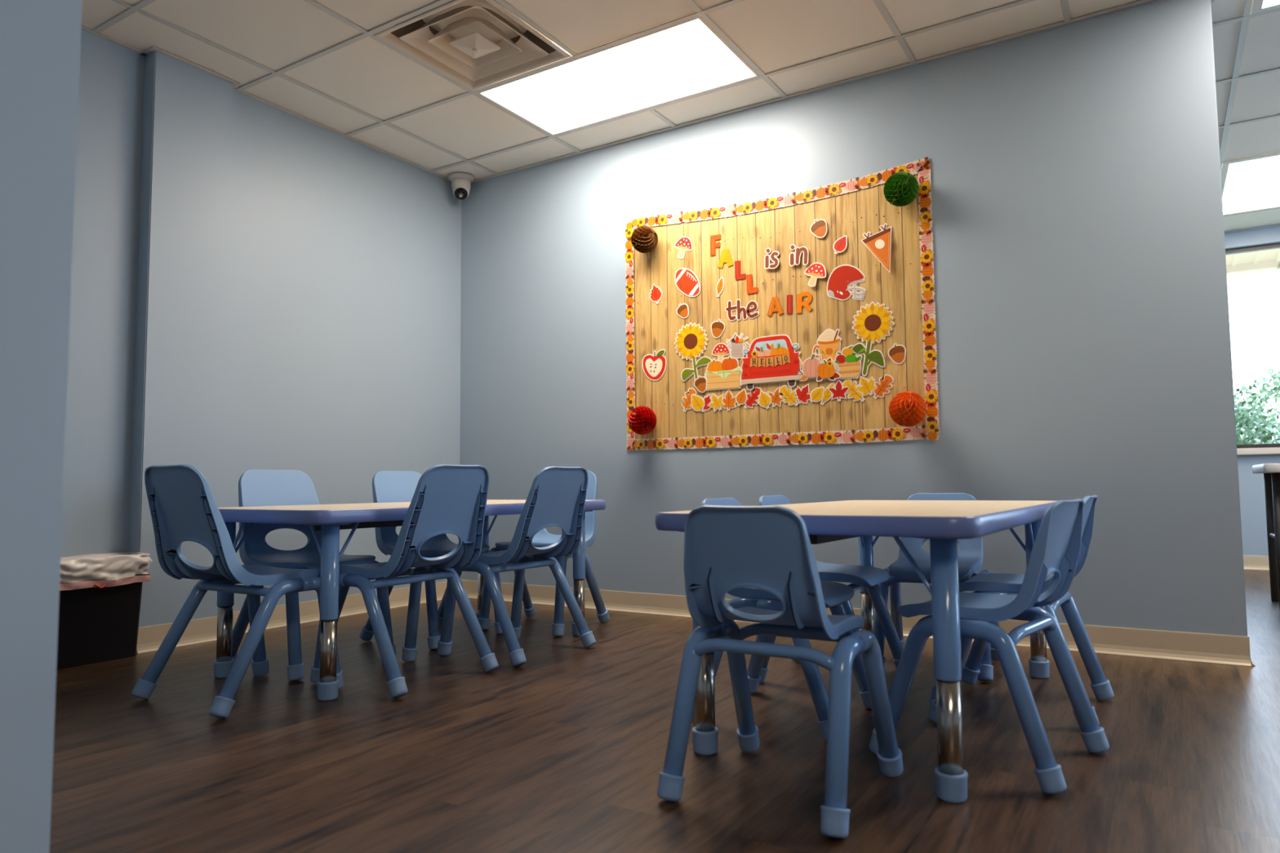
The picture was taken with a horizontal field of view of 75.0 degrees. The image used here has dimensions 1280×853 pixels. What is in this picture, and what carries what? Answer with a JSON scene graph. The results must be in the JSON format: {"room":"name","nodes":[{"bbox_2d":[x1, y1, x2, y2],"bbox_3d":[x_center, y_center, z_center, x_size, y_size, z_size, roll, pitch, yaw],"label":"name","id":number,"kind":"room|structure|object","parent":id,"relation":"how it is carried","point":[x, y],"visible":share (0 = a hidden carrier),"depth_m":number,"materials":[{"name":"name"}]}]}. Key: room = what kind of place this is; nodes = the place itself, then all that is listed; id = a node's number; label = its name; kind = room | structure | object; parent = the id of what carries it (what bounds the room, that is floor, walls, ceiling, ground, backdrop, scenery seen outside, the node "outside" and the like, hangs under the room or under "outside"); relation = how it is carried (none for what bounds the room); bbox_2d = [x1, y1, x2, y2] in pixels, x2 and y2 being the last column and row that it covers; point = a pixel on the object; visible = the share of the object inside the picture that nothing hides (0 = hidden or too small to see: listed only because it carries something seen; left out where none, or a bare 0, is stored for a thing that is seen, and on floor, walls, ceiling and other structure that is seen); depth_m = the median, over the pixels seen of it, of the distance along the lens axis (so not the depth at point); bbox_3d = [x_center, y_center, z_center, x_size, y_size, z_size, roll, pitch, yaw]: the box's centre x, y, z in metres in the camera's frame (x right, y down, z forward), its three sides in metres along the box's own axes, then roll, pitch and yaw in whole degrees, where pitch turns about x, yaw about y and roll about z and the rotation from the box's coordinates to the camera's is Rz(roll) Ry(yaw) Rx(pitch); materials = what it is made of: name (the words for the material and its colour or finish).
{"room":"children's room","nodes":[
{"label":"children's room","id":0,"kind":"room"},
{"bbox_2d":[0,0,82,852],"bbox_3d":[-1.893,-0.655,-0.386,0.120,2.613,3.872,-3,-5,32],"label":"wall","id":1,"kind":"structure","parent":0,"point":[40,40],"depth_m":1.15,"materials":[{"name":"blue paint"}]},
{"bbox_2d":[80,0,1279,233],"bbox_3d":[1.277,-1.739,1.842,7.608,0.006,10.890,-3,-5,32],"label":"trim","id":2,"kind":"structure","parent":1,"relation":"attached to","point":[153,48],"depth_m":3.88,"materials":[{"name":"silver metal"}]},
{"bbox_2d":[60,29,144,557],"bbox_3d":[-2.170,-0.384,3.523,0.132,2.613,4.020,-3,-5,32],"label":"wall","id":3,"kind":"structure","parent":0,"point":[96,493],"depth_m":3.39,"materials":[{"name":"blue paint"}]},
{"bbox_2d":[128,50,233,627],"bbox_3d":[-1.990,-0.378,3.626,0.103,2.613,0.354,-3,-5,32],"label":"pillar","id":4,"kind":"structure","parent":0,"point":[181,326],"depth_m":3.58,"materials":[{"name":"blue paint"}]},
{"bbox_2d":[222,90,461,611],"bbox_3d":[-1.510,-0.326,4.447,0.042,2.613,1.550,-3,-5,32],"label":"wall","id":5,"kind":"structure","parent":0,"point":[343,362],"depth_m":4.32,"materials":[{"name":"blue paint"}]},
{"bbox_2d":[136,581,447,653],"bbox_3d":[-2.060,0.864,3.375,0.100,0.102,3.780,-3,-5,32],"label":"baseboard","id":6,"kind":"structure","parent":5,"relation":"attached to","point":[150,638],"depth_m":3.94,"materials":[{"name":"beige wood"}]},
{"bbox_2d":[48,568,1279,852],"bbox_3d":[1.282,0.808,1.677,7.950,0.080,11.190,-3,-5,32],"label":"floor","id":7,"kind":"structure","parent":0,"point":[562,750],"depth_m":2.04,"materials":[{"name":"brown wood"}]},
{"bbox_2d":[56,573,143,669],"bbox_3d":[-2.127,0.710,3.205,0.142,0.386,0.382,-3,-5,32],"label":"waste bin","id":8,"kind":"object","parent":7,"relation":"on","point":[95,624],"visible":0.38,"depth_m":3.18,"materials":[{"name":"black plastic"}]},
{"bbox_2d":[59,551,152,591],"bbox_3d":[-2.138,0.558,3.212,0.213,0.122,0.444,-3,-5,30],"label":"liner","id":9,"kind":"object","parent":8,"relation":"on","point":[118,568],"visible":0.7,"depth_m":3.20,"materials":[{"name":"beige plastic"}]},
{"bbox_2d":[131,464,343,718],"bbox_3d":[-1.289,0.492,2.679,0.475,0.732,0.495,-3,-5,32],"label":"child chair","id":10,"kind":"object","parent":7,"relation":"on","point":[183,506],"visible":0.98,"depth_m":2.57,"materials":[{"name":"blue plastic"}]},
{"bbox_2d":[231,469,395,680],"bbox_3d":[-1.258,0.526,3.171,0.495,0.732,0.475,-3,-5,33],"label":"child chair","id":11,"kind":"object","parent":7,"relation":"on","point":[256,487],"visible":0.68,"depth_m":3.19,"materials":[{"name":"blue plastic"}]},
{"bbox_2d":[310,464,498,698],"bbox_3d":[-0.797,0.503,2.901,0.495,0.732,0.475,-3,-5,32],"label":"child chair","id":12,"kind":"object","parent":7,"relation":"on","point":[447,499],"visible":0.98,"depth_m":2.81,"materials":[{"name":"blue plastic"}]},
{"bbox_2d":[213,499,605,701],"bbox_3d":[-0.867,0.604,3.323,0.768,0.592,1.530,-3,-5,34],"label":"table","id":13,"kind":"object","parent":7,"relation":"on","point":[329,518],"visible":0.7,"depth_m":2.72,"materials":[{"name":"brown wood"}]},
{"bbox_2d":[360,471,502,649],"bbox_3d":[-0.915,0.559,3.692,0.495,0.732,0.475,-3,-5,32],"label":"child chair","id":14,"kind":"object","parent":7,"relation":"on","point":[387,486],"visible":0.53,"depth_m":3.69,"materials":[{"name":"blue plastic"}]},
{"bbox_2d":[437,466,595,666],"bbox_3d":[-0.476,0.530,3.337,0.495,0.732,0.475,-3,-5,34],"label":"child chair","id":15,"kind":"object","parent":7,"relation":"on","point":[557,495],"visible":0.94,"depth_m":3.25,"materials":[{"name":"blue plastic"}]},
{"bbox_2d":[478,470,609,635],"bbox_3d":[-0.444,0.573,3.958,0.475,0.732,0.495,-2,-4,26],"label":"child chair","id":16,"kind":"object","parent":7,"relation":"on","point":[542,538],"visible":0.33,"depth_m":3.94,"materials":[{"name":"blue plastic"}]},
{"bbox_2d":[657,505,903,838],"bbox_3d":[0.313,0.477,1.833,0.407,0.617,0.443,-3,-5,32],"label":"child chair","id":17,"kind":"object","parent":7,"relation":"on","point":[769,548],"visible":1,"depth_m":1.73,"materials":[{"name":"blue plastic"}]},
{"bbox_2d":[692,497,871,740],"bbox_3d":[0.418,0.516,2.416,0.443,0.617,0.407,-3,-5,32],"label":"child chair","id":18,"kind":"object","parent":7,"relation":"on","point":[834,593],"visible":0.34,"depth_m":2.32,"materials":[{"name":"blue plastic"}]},
{"bbox_2d":[759,494,903,682],"bbox_3d":[0.650,0.545,2.856,0.443,0.617,0.407,-3,-5,32],"label":"child chair","id":19,"kind":"object","parent":7,"relation":"on","point":[860,577],"visible":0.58,"depth_m":2.88,"materials":[{"name":"blue plastic"}]},
{"bbox_2d":[655,499,1057,803],"bbox_3d":[0.752,0.530,2.459,0.768,0.592,1.530,-3,-5,33],"label":"table","id":20,"kind":"object","parent":7,"relation":"on","point":[944,522],"visible":0.76,"depth_m":1.78,"materials":[{"name":"blue"}]},
{"bbox_2d":[872,493,999,681],"bbox_3d":[1.069,0.552,3.021,0.407,0.617,0.443,-3,-4,28],"label":"child chair","id":21,"kind":"object","parent":7,"relation":"on","point":[971,551],"visible":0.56,"depth_m":3.07,"materials":[{"name":"blue plastic"}]},
{"bbox_2d":[869,498,1109,794],"bbox_3d":[0.844,0.487,2.047,0.443,0.617,0.407,-4,-5,42],"label":"child chair","id":22,"kind":"object","parent":7,"relation":"on","point":[1056,548],"visible":0.84,"depth_m":1.96,"materials":[{"name":"blue plastic"}]},
{"bbox_2d":[928,495,1114,728],"bbox_3d":[1.131,0.516,2.498,0.443,0.617,0.407,-3,-5,35],"label":"child chair","id":23,"kind":"object","parent":7,"relation":"on","point":[992,583],"visible":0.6,"depth_m":2.52,"materials":[{"name":"blue plastic"}]},
{"bbox_2d":[1252,463,1279,610],"bbox_3d":[3.999,0.527,3.898,1.770,0.732,0.690,-3,-5,32],"label":"folding table","id":24,"kind":"object","parent":7,"relation":"on","point":[1271,472],"visible":1,"depth_m":4.46,"materials":[{"name":"white"}]},
{"bbox_2d":[80,0,1279,231],"bbox_3d":[1.324,-1.819,1.906,7.890,0.154,11.040,-3,-5,32],"label":"ceiling","id":25,"kind":"structure","parent":0,"point":[366,75],"depth_m":3.58,"materials":[{"name":"beige tile"}]},
{"bbox_2d":[448,172,474,199],"bbox_3d":[-1.074,-1.429,5.013,0.152,0.142,0.152,-3,-5,32],"label":"security camera","id":26,"kind":"object","parent":25,"relation":"attached to","point":[461,182],"visible":1,"depth_m":4.97,"materials":[{"name":"white plastic"}]},
{"bbox_2d":[373,0,571,90],"bbox_3d":[-0.696,-1.723,3.528,0.580,0.286,0.580,-3,-5,32],"label":"ceiling vent","id":27,"kind":"object","parent":25,"relation":"in","point":[473,61],"visible":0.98,"depth_m":3.57,"materials":[{"name":"beige metal"}]},
{"bbox_2d":[476,15,759,135],"bbox_3d":[-0.114,-1.602,3.875,1.193,0.031,0.584,-3,-5,32],"label":"recessed light","id":28,"kind":"object","parent":25,"relation":"in","point":[687,58],"visible":0.77,"depth_m":3.83,"materials":[{"name":"white plastic"}]},
{"bbox_2d":[92,0,1279,216],"bbox_3d":[1.230,-1.738,1.871,7.720,0.005,10.890,-3,-5,32],"label":"grid","id":29,"kind":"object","parent":25,"relation":"attached to","point":[131,9],"depth_m":3.60,"materials":[{"name":"silver metal"}]},
{"bbox_2d":[1221,153,1279,215],"bbox_3d":[3.991,-1.543,5.260,0.584,0.031,1.193,-3,-5,32],"label":"recessed light","id":30,"kind":"object","parent":25,"relation":"in","point":[1251,184],"visible":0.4,"depth_m":5.28,"materials":[{"name":"white plastic"}]},
{"bbox_2d":[1250,0,1279,14],"bbox_3d":[2.373,-1.706,2.682,0.584,0.031,1.193,-3,-5,32],"label":"recessed light","id":31,"kind":"object","parent":25,"relation":"in","point":[1258,6],"visible":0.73,"depth_m":3.28,"materials":[{"name":"white plastic"}]},
{"bbox_2d":[459,0,1247,636],"bbox_3d":[0.504,-0.364,4.149,3.960,2.613,0.120,-3,-5,32],"label":"wall","id":32,"kind":"structure","parent":0,"point":[1083,343],"depth_m":3.48,"materials":[{"name":"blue paint"}]},
{"bbox_2d":[632,173,926,439],"bbox_3d":[0.600,-0.514,4.025,1.534,1.168,0.003,-3,-5,32],"label":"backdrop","id":33,"kind":"structure","parent":32,"relation":"attached to","point":[747,237],"depth_m":3.98,"materials":[{"name":"paper"}]},
{"bbox_2d":[624,222,634,279],"bbox_3d":[-0.057,-0.939,4.458,0.060,0.310,0.004,-3,-4,32],"label":"border strip","id":34,"kind":"object","parent":33,"relation":"attached to","point":[628,257],"visible":0.96,"depth_m":4.46,"materials":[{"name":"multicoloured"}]},
{"bbox_2d":[625,278,634,335],"bbox_3d":[-0.053,-0.634,4.437,0.060,0.307,0.004,-2,-4,32],"label":"border strip","id":35,"kind":"object","parent":33,"relation":"attached to","point":[629,286],"visible":1,"depth_m":4.44,"materials":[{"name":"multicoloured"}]},
{"bbox_2d":[625,335,635,391],"bbox_3d":[-0.051,-0.336,4.417,0.060,0.300,0.004,-3,-4,32],"label":"border strip","id":36,"kind":"object","parent":33,"relation":"attached to","point":[630,351],"visible":1,"depth_m":4.42,"materials":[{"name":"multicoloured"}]},
{"bbox_2d":[626,391,635,450],"bbox_3d":[-0.048,-0.030,4.395,0.060,0.316,0.004,-2,-4,32],"label":"border strip","id":37,"kind":"object","parent":33,"relation":"attached to","point":[630,395],"visible":0.71,"depth_m":4.40,"materials":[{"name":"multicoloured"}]},
{"bbox_2d":[627,406,656,435],"bbox_3d":[0.012,-0.031,4.276,0.147,0.147,0.147,2,-4,-28],"label":"honeycomb ball","id":38,"kind":"object","parent":33,"relation":"attached to","point":[645,417],"visible":1,"depth_m":4.24,"materials":[{"name":"red paper"}]},
{"bbox_2d":[631,225,657,253],"bbox_3d":[0.023,-0.972,4.331,0.140,0.140,0.140,2,-5,-30],"label":"honeycomb ball","id":39,"kind":"object","parent":33,"relation":"attached to","point":[645,237],"visible":1,"depth_m":4.29,"materials":[{"name":"brown paper"}]},
{"bbox_2d":[642,349,666,380],"bbox_3d":[0.074,-0.318,4.339,0.148,0.161,0.003,-3,-5,32],"label":"cutout","id":40,"kind":"object","parent":33,"relation":"attached to","point":[654,366],"visible":1,"depth_m":4.34,"materials":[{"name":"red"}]},
{"bbox_2d":[633,437,678,450],"bbox_3d":[0.078,0.091,4.308,0.281,0.065,0.004,-3,-4,32],"label":"border strip","id":41,"kind":"object","parent":33,"relation":"attached to","point":[664,443],"visible":1,"depth_m":4.30,"materials":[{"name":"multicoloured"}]},
{"bbox_2d":[631,211,684,229],"bbox_3d":[0.089,-1.081,4.376,0.320,0.080,0.004,-3,-5,32],"label":"border strip","id":42,"kind":"object","parent":33,"relation":"attached to","point":[670,218],"visible":0.97,"depth_m":4.37,"materials":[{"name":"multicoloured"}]},
{"bbox_2d":[674,235,693,258],"bbox_3d":[0.223,-0.919,4.284,0.107,0.116,0.002,-3,-5,32],"label":"cutout","id":43,"kind":"object","parent":33,"relation":"attached to","point":[684,243],"visible":1,"depth_m":4.28,"materials":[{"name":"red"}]},
{"bbox_2d":[674,267,700,297],"bbox_3d":[0.241,-0.736,4.260,0.150,0.160,0.003,-3,-5,32],"label":"cutout","id":44,"kind":"object","parent":33,"relation":"attached to","point":[686,282],"visible":1,"depth_m":4.26,"materials":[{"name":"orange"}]},
{"bbox_2d":[681,387,697,412],"bbox_3d":[0.248,-0.135,4.219,0.090,0.122,0.002,-3,-5,32],"label":"cutout","id":45,"kind":"object","parent":33,"relation":"attached to","point":[686,404],"visible":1,"depth_m":4.22,"materials":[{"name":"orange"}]},
{"bbox_2d":[673,322,711,381],"bbox_3d":[0.267,-0.377,4.220,0.220,0.310,0.003,-3,-5,32],"label":"cutout","id":46,"kind":"object","parent":33,"relation":"attached to","point":[691,341],"visible":1,"depth_m":4.22,"materials":[{"name":"beige paper"}]},
{"bbox_2d":[690,393,704,411],"bbox_3d":[0.290,-0.119,4.190,0.079,0.096,0.002,-3,-5,32],"label":"cutout","id":47,"kind":"object","parent":33,"relation":"attached to","point":[697,402],"visible":1,"depth_m":4.19,"materials":[{"name":"beige paper"}]},
{"bbox_2d":[678,435,733,449],"bbox_3d":[0.324,0.079,4.155,0.309,0.066,0.004,-3,-5,32],"label":"border strip","id":48,"kind":"object","parent":33,"relation":"attached to","point":[715,442],"visible":1,"depth_m":4.15,"materials":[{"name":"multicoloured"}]},
{"bbox_2d":[683,204,737,222],"bbox_3d":[0.352,-1.075,4.211,0.306,0.080,0.004,-3,-5,32],"label":"border strip","id":49,"kind":"object","parent":33,"relation":"attached to","point":[731,210],"visible":1,"depth_m":4.21,"materials":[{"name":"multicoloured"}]},
{"bbox_2d":[706,393,725,412],"bbox_3d":[0.377,-0.119,4.136,0.105,0.098,0.002,-3,-5,32],"label":"cutout","id":50,"kind":"object","parent":33,"relation":"attached to","point":[717,402],"visible":1,"depth_m":4.13,"materials":[{"name":"beige paper"}]},
{"bbox_2d":[710,318,724,337],"bbox_3d":[0.388,-0.488,4.154,0.081,0.098,0.002,-3,-5,32],"label":"cutout","id":51,"kind":"object","parent":33,"relation":"attached to","point":[717,327],"visible":1,"depth_m":4.15,"materials":[{"name":"beige"}]},
{"bbox_2d":[711,342,729,360],"bbox_3d":[0.401,-0.362,4.137,0.104,0.109,0.002,-3,-5,32],"label":"cutout","id":52,"kind":"object","parent":33,"relation":"attached to","point":[720,349],"visible":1,"depth_m":4.14,"materials":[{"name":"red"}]},
{"bbox_2d":[704,355,742,391],"bbox_3d":[0.414,-0.265,4.120,0.217,0.166,0.004,-3,-5,32],"label":"cutout","id":53,"kind":"object","parent":33,"relation":"attached to","point":[725,374],"visible":1,"depth_m":4.12,"materials":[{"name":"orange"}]},
{"bbox_2d":[720,389,736,410],"bbox_3d":[0.435,-0.133,4.101,0.108,0.110,0.002,-3,-5,32],"label":"cutout","id":54,"kind":"object","parent":33,"relation":"attached to","point":[729,400],"visible":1,"depth_m":4.10,"materials":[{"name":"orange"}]},
{"bbox_2d":[725,332,750,358],"bbox_3d":[0.480,-0.398,4.089,0.134,0.131,0.004,-3,-5,32],"label":"cutout","id":55,"kind":"object","parent":33,"relation":"attached to","point":[736,342],"visible":1,"depth_m":4.09,"materials":[{"name":"beige paper"}]},
{"bbox_2d":[724,298,759,320],"bbox_3d":[0.498,-0.574,4.088,0.182,0.109,0.002,-3,-5,32],"label":"cutout","id":56,"kind":"object","parent":33,"relation":"attached to","point":[746,312],"visible":1,"depth_m":4.09,"materials":[{"name":"beige paper"}]},
{"bbox_2d":[743,386,762,408],"bbox_3d":[0.547,-0.138,4.032,0.102,0.106,0.002,-3,-5,32],"label":"cutout","id":57,"kind":"object","parent":33,"relation":"attached to","point":[752,397],"visible":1,"depth_m":4.03,"materials":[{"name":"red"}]},
{"bbox_2d":[732,431,791,447],"bbox_3d":[0.581,0.065,3.995,0.308,0.064,0.004,-3,-5,32],"label":"border strip","id":58,"kind":"object","parent":33,"relation":"attached to","point":[782,438],"visible":1,"depth_m":3.99,"materials":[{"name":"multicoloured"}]},
{"bbox_2d":[736,191,796,215],"bbox_3d":[0.612,-1.079,4.048,0.314,0.066,0.004,-3,-4,32],"label":"border strip","id":59,"kind":"object","parent":33,"relation":"attached to","point":[789,199],"visible":1,"depth_m":4.04,"materials":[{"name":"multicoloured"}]},
{"bbox_2d":[740,334,800,390],"bbox_3d":[0.619,-0.308,3.989,0.315,0.257,0.010,-3,-5,32],"label":"cutout","id":60,"kind":"object","parent":33,"relation":"attached to","point":[774,358],"visible":1,"depth_m":3.99,"materials":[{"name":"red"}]},
{"bbox_2d":[764,247,779,269],"bbox_3d":[0.633,-0.811,4.014,0.078,0.110,0.010,-3,-5,34],"label":"cutout","id":61,"kind":"object","parent":33,"relation":"attached to","point":[772,256],"visible":1,"depth_m":4.01,"materials":[{"name":"beige paper"}]},
{"bbox_2d":[778,384,798,405],"bbox_3d":[0.700,-0.145,3.935,0.098,0.105,0.002,-3,-5,32],"label":"cutout","id":62,"kind":"object","parent":33,"relation":"attached to","point":[786,392],"visible":1,"depth_m":3.93,"materials":[{"name":"beige paper"}]},
{"bbox_2d":[789,244,808,266],"bbox_3d":[0.750,-0.812,3.941,0.097,0.114,0.010,-3,-5,33],"label":"cutout","id":63,"kind":"object","parent":33,"relation":"attached to","point":[793,258],"visible":1,"depth_m":3.94,"materials":[{"name":"beige"}]},
{"bbox_2d":[794,383,810,404],"bbox_3d":[0.763,-0.152,3.897,0.101,0.095,0.002,-3,-5,32],"label":"cutout","id":64,"kind":"object","parent":33,"relation":"attached to","point":[803,394],"visible":1,"depth_m":3.90,"materials":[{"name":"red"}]},
{"bbox_2d":[796,291,812,313],"bbox_3d":[0.771,-0.584,3.918,0.080,0.097,0.002,-3,-5,32],"label":"cutout","id":65,"kind":"object","parent":33,"relation":"attached to","point":[799,296],"visible":1,"depth_m":3.92,"materials":[{"name":"orange paper"}]},
{"bbox_2d":[804,262,826,286],"bbox_3d":[0.817,-0.709,3.892,0.108,0.116,0.013,-3,-5,31],"label":"cutout","id":66,"kind":"object","parent":33,"relation":"attached to","point":[815,270],"visible":1,"depth_m":3.89,"materials":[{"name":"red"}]},
{"bbox_2d":[796,352,840,382],"bbox_3d":[0.820,-0.274,3.861,0.224,0.137,0.005,-3,-5,32],"label":"cutout","id":67,"kind":"object","parent":33,"relation":"attached to","point":[812,367],"visible":1,"depth_m":3.86,"materials":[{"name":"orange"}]},
{"bbox_2d":[809,218,827,238],"bbox_3d":[0.834,-0.925,3.898,0.085,0.098,0.008,-3,-5,33],"label":"cutout","id":68,"kind":"object","parent":33,"relation":"attached to","point":[818,228],"visible":1,"depth_m":3.90,"materials":[{"name":"beige"}]},
{"bbox_2d":[791,430,856,444],"bbox_3d":[0.840,0.051,3.833,0.311,0.067,0.004,-3,-4,32],"label":"border strip","id":69,"kind":"object","parent":33,"relation":"attached to","point":[844,437],"visible":1,"depth_m":3.83,"materials":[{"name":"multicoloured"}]},
{"bbox_2d":[812,328,841,362],"bbox_3d":[0.861,-0.371,3.849,0.143,0.160,0.003,-3,-5,32],"label":"cutout","id":70,"kind":"object","parent":33,"relation":"attached to","point":[828,343],"visible":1,"depth_m":3.84,"materials":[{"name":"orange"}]},
{"bbox_2d":[818,341,839,361],"bbox_3d":[0.871,-0.343,3.839,0.098,0.090,0.001,-3,-5,32],"label":"mug","id":71,"kind":"object","parent":70,"relation":"on","point":[827,349],"depth_m":3.84,"materials":[{"name":"orange paper"}]},
{"bbox_2d":[795,177,860,204],"bbox_3d":[0.873,-1.096,3.885,0.310,0.071,0.004,-3,-5,32],"label":"border strip","id":72,"kind":"object","parent":33,"relation":"attached to","point":[852,184],"visible":1,"depth_m":3.88,"materials":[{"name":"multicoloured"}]},
{"bbox_2d":[826,378,849,401],"bbox_3d":[0.907,-0.167,3.806,0.110,0.103,0.002,-3,-5,32],"label":"cutout","id":73,"kind":"object","parent":33,"relation":"attached to","point":[838,392],"visible":1,"depth_m":3.81,"materials":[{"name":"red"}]},
{"bbox_2d":[826,264,866,300],"bbox_3d":[0.941,-0.655,3.816,0.183,0.178,0.003,-3,-5,32],"label":"cutout","id":74,"kind":"object","parent":33,"relation":"attached to","point":[840,281],"visible":1,"depth_m":3.82,"materials":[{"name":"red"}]},
{"bbox_2d":[834,344,862,379],"bbox_3d":[0.944,-0.292,3.789,0.133,0.156,0.004,-3,-5,32],"label":"cutout","id":75,"kind":"object","parent":33,"relation":"attached to","point":[849,363],"visible":1,"depth_m":3.79,"materials":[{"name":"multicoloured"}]},
{"bbox_2d":[836,364,859,377],"bbox_3d":[0.943,-0.255,3.785,0.111,0.070,0.001,-3,-5,32],"label":"basket","id":76,"kind":"object","parent":75,"relation":"on","point":[846,371],"depth_m":3.78,"materials":[{"name":"brown paper"}]},
{"bbox_2d":[842,378,864,401],"bbox_3d":[0.964,-0.163,3.772,0.106,0.110,0.002,-3,-5,32],"label":"cutout","id":77,"kind":"object","parent":33,"relation":"attached to","point":[856,396],"visible":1,"depth_m":3.77,"materials":[{"name":"beige paper"}]},
{"bbox_2d":[855,375,877,395],"bbox_3d":[1.013,-0.184,3.740,0.101,0.095,0.002,-3,-5,32],"label":"cutout","id":78,"kind":"object","parent":33,"relation":"attached to","point":[866,387],"visible":1,"depth_m":3.74,"materials":[{"name":"beige paper"}]},
{"bbox_2d":[852,301,894,376],"bbox_3d":[1.042,-0.396,3.735,0.199,0.335,0.003,-3,-5,32],"label":"cutout","id":79,"kind":"object","parent":33,"relation":"attached to","point":[873,322],"visible":1,"depth_m":3.74,"materials":[{"name":"beige paper"}]},
{"bbox_2d":[860,222,891,272],"bbox_3d":[1.058,-0.792,3.741,0.140,0.234,0.020,-3,-5,33],"label":"cutout","id":80,"kind":"object","parent":33,"relation":"attached to","point":[879,243],"visible":1,"depth_m":3.73,"materials":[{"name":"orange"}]},
{"bbox_2d":[872,373,893,399],"bbox_3d":[1.078,-0.177,3.700,0.097,0.108,0.002,-3,-5,32],"label":"cutout","id":81,"kind":"object","parent":33,"relation":"attached to","point":[885,383],"visible":1,"depth_m":3.70,"materials":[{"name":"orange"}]},
{"bbox_2d":[855,425,927,443],"bbox_3d":[1.101,0.034,3.670,0.314,0.066,0.004,-5,-6,32],"label":"border strip","id":82,"kind":"object","parent":33,"relation":"attached to","point":[915,433],"visible":0.99,"depth_m":3.67,"materials":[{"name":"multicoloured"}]},
{"bbox_2d":[859,156,930,188],"bbox_3d":[1.133,-1.129,3.724,0.314,0.086,0.004,-3,-5,32],"label":"border strip","id":83,"kind":"object","parent":33,"relation":"attached to","point":[881,177],"visible":0.88,"depth_m":3.74,"materials":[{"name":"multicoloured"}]},
{"bbox_2d":[887,342,906,364],"bbox_3d":[1.131,-0.320,3.676,0.081,0.095,0.002,-3,-5,32],"label":"cutout","id":84,"kind":"object","parent":33,"relation":"attached to","point":[897,353],"visible":1,"depth_m":3.67,"materials":[{"name":"beige paper"}]},
{"bbox_2d":[883,171,919,221],"bbox_3d":[1.137,-1.004,3.631,0.147,0.206,0.147,-2,-4,14],"label":"honeycomb ball","id":85,"kind":"object","parent":33,"relation":"attached to","point":[897,186],"visible":1,"depth_m":3.60,"materials":[{"name":"green paper"}]},
{"bbox_2d":[888,391,926,426],"bbox_3d":[1.143,-0.075,3.566,0.153,0.152,0.152,-2,-4,17],"label":"honeycomb ball","id":86,"kind":"object","parent":33,"relation":"attached to","point":[904,411],"visible":1,"depth_m":3.52,"materials":[{"name":"orange paper"}]},
{"bbox_2d":[916,160,933,231],"bbox_3d":[1.244,-1.009,3.647,0.062,0.309,0.004,-3,-5,32],"label":"border strip","id":87,"kind":"object","parent":33,"relation":"attached to","point":[925,205],"visible":0.99,"depth_m":3.65,"materials":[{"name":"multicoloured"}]},
{"bbox_2d":[919,229,935,299],"bbox_3d":[1.246,-0.705,3.626,0.062,0.307,0.004,-3,-5,32],"label":"border strip","id":88,"kind":"object","parent":33,"relation":"attached to","point":[926,238],"visible":1,"depth_m":3.62,"materials":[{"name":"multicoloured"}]},
{"bbox_2d":[920,297,937,368],"bbox_3d":[1.249,-0.402,3.605,0.062,0.307,0.004,-3,-5,32],"label":"border strip","id":89,"kind":"object","parent":33,"relation":"attached to","point":[928,306],"visible":1,"depth_m":3.60,"materials":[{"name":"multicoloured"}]},
{"bbox_2d":[923,368,939,440],"bbox_3d":[1.252,-0.096,3.584,0.063,0.314,0.004,-3,-5,32],"label":"border strip","id":90,"kind":"object","parent":33,"relation":"attached to","point":[931,382],"visible":0.98,"depth_m":3.58,"materials":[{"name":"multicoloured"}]},
{"bbox_2d":[461,579,1255,666],"bbox_3d":[0.573,0.885,4.027,3.856,0.102,0.153,-3,-5,32],"label":"baseboard","id":91,"kind":"structure","parent":32,"relation":"attached to","point":[1229,650],"depth_m":3.20,"materials":[{"name":"beige wood"}]},
{"bbox_2d":[1224,225,1279,555],"bbox_3d":[4.225,-0.241,6.423,7.890,2.613,0.150,-3,-5,32],"label":"wall","id":92,"kind":"structure","parent":0,"point":[1251,486],"depth_m":6.13,"materials":[{"name":"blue paint"}]},
{"bbox_2d":[1225,248,1279,275],"bbox_3d":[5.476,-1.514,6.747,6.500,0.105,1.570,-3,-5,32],"label":"window blind","id":93,"kind":"structure","parent":92,"relation":"attached to","point":[1266,260],"depth_m":7.44,"materials":[{"name":"beige"}]},
{"bbox_2d":[1225,242,1279,455],"bbox_3d":[4.998,-0.593,5.904,4.400,1.560,0.145,-3,-5,32],"label":"window","id":94,"kind":"structure","parent":92,"relation":"in","point":[1248,449],"depth_m":6.16,"materials":[{"name":"grey"}]},
{"bbox_2d":[1243,555,1269,570],"bbox_3d":[4.179,1.008,6.274,7.620,0.102,0.016,-3,-5,32],"label":"baseboard","id":95,"kind":"structure","parent":92,"relation":"attached to","point":[1250,562],"depth_m":6.08,"materials":[{"name":"beige wood"}]},
{"label":"outside","id":96,"kind":"structure","parent":0,"visible":0},
{"bbox_3d":[9.212,1.698,13.882,20.000,0.080,17.950,-3,-5,32],"label":"ground","id":97,"kind":"structure","parent":96,"visible":0},
{"bbox_2d":[1233,393,1279,444],"bbox_3d":[5.492,0.471,8.223,1.631,1.667,1.232,-3,-5,32],"label":"shrub","id":98,"kind":"object","parent":97,"relation":"on","point":[1260,425],"visible":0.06,"depth_m":7.86,"materials":[{"name":"green plant"}]},
{"bbox_2d":[1234,365,1279,444],"bbox_3d":[7.313,0.269,8.860,2.045,2.124,1.282,-3,-5,32],"label":"shrub","id":99,"kind":"object","parent":97,"relation":"on","point":[1277,389],"visible":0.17,"depth_m":9.14,"materials":[{"name":"green plant"}]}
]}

